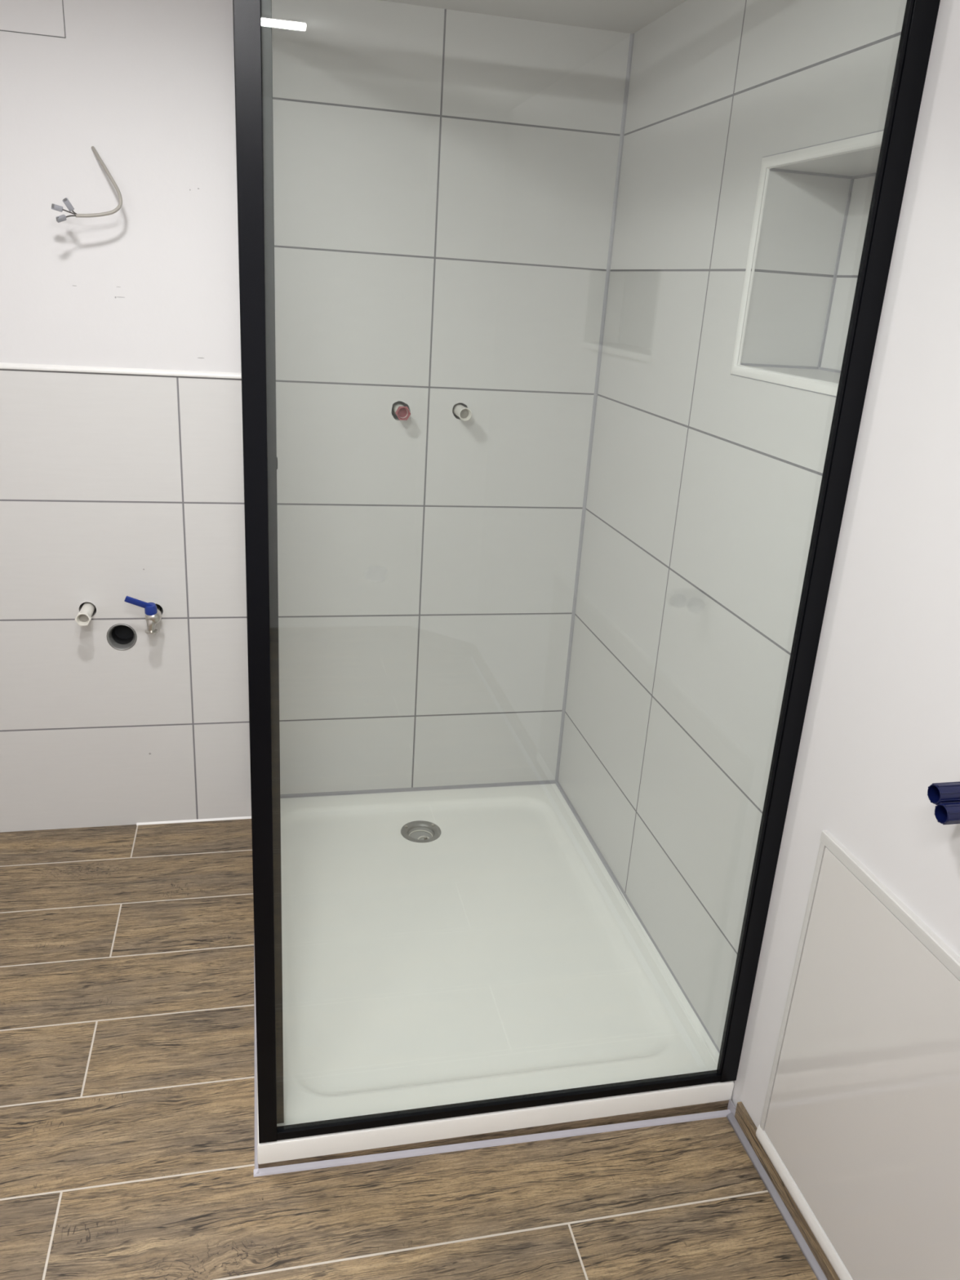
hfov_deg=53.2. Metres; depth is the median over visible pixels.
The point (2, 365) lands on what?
trim
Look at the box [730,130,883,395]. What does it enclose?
trim
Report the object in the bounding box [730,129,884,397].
trim
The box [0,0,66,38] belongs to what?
hatch
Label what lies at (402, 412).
pipe stub
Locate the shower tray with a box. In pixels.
[253,783,736,1177]
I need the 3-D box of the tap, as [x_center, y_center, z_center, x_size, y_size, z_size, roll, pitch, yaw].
[-0.844,-0.083,2.418,0.083,0.095,0.134,-1,21,-13]
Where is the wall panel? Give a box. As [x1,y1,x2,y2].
[755,830,959,1279]
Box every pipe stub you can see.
[75,601,95,626]
[391,401,410,420]
[452,403,471,421]
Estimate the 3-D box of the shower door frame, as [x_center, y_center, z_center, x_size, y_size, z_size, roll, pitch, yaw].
[-0.009,-0.247,1.919,0.882,1.885,1.166,-1,21,-13]
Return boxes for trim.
[0,362,241,378]
[136,816,251,825]
[280,779,719,1053]
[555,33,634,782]
[726,1111,827,1279]
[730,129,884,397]
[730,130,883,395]
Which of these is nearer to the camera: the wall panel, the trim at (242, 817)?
the wall panel
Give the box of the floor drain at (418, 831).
[400,820,440,842]
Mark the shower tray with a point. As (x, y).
(498, 955)
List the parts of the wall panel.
edge trim, trim, edge trim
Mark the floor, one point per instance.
(127, 1073)
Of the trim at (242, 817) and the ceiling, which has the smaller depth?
the ceiling
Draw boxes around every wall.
[0,0,630,832]
[558,0,906,1128]
[733,0,959,1127]
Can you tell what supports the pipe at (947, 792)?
attached to the wall at (882, 723)
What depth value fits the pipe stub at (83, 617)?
2.35 m
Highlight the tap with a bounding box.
[124,595,161,633]
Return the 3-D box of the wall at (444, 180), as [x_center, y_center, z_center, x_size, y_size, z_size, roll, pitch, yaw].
[-0.903,-0.431,2.387,3.000,2.086,0.200,-1,21,-13]
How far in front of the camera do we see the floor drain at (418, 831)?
2.63 m
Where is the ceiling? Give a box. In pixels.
[379,0,686,33]
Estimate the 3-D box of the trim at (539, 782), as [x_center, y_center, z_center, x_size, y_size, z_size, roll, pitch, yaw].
[-0.074,0.630,2.257,0.880,0.008,1.140,-1,21,-13]
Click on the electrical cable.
(61, 218)
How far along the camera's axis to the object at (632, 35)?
2.47 m
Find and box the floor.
[0,818,817,1279]
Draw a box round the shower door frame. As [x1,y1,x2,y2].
[232,0,940,1143]
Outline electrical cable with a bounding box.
[51,146,122,222]
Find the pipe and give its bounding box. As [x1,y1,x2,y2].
[106,623,137,650]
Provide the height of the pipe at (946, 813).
0.026 m
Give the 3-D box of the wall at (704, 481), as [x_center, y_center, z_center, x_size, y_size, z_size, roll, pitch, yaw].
[0.847,0.248,0.858,0.300,2.086,3.820,-1,21,-13]
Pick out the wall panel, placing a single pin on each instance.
(860, 1124)
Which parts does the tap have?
lever, spout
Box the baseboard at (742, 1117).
[734,1102,839,1279]
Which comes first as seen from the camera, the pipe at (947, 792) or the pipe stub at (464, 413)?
the pipe at (947, 792)
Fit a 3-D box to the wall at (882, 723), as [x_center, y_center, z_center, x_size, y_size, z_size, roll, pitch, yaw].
[0.591,0.023,1.243,0.018,1.961,0.550,-1,21,-13]

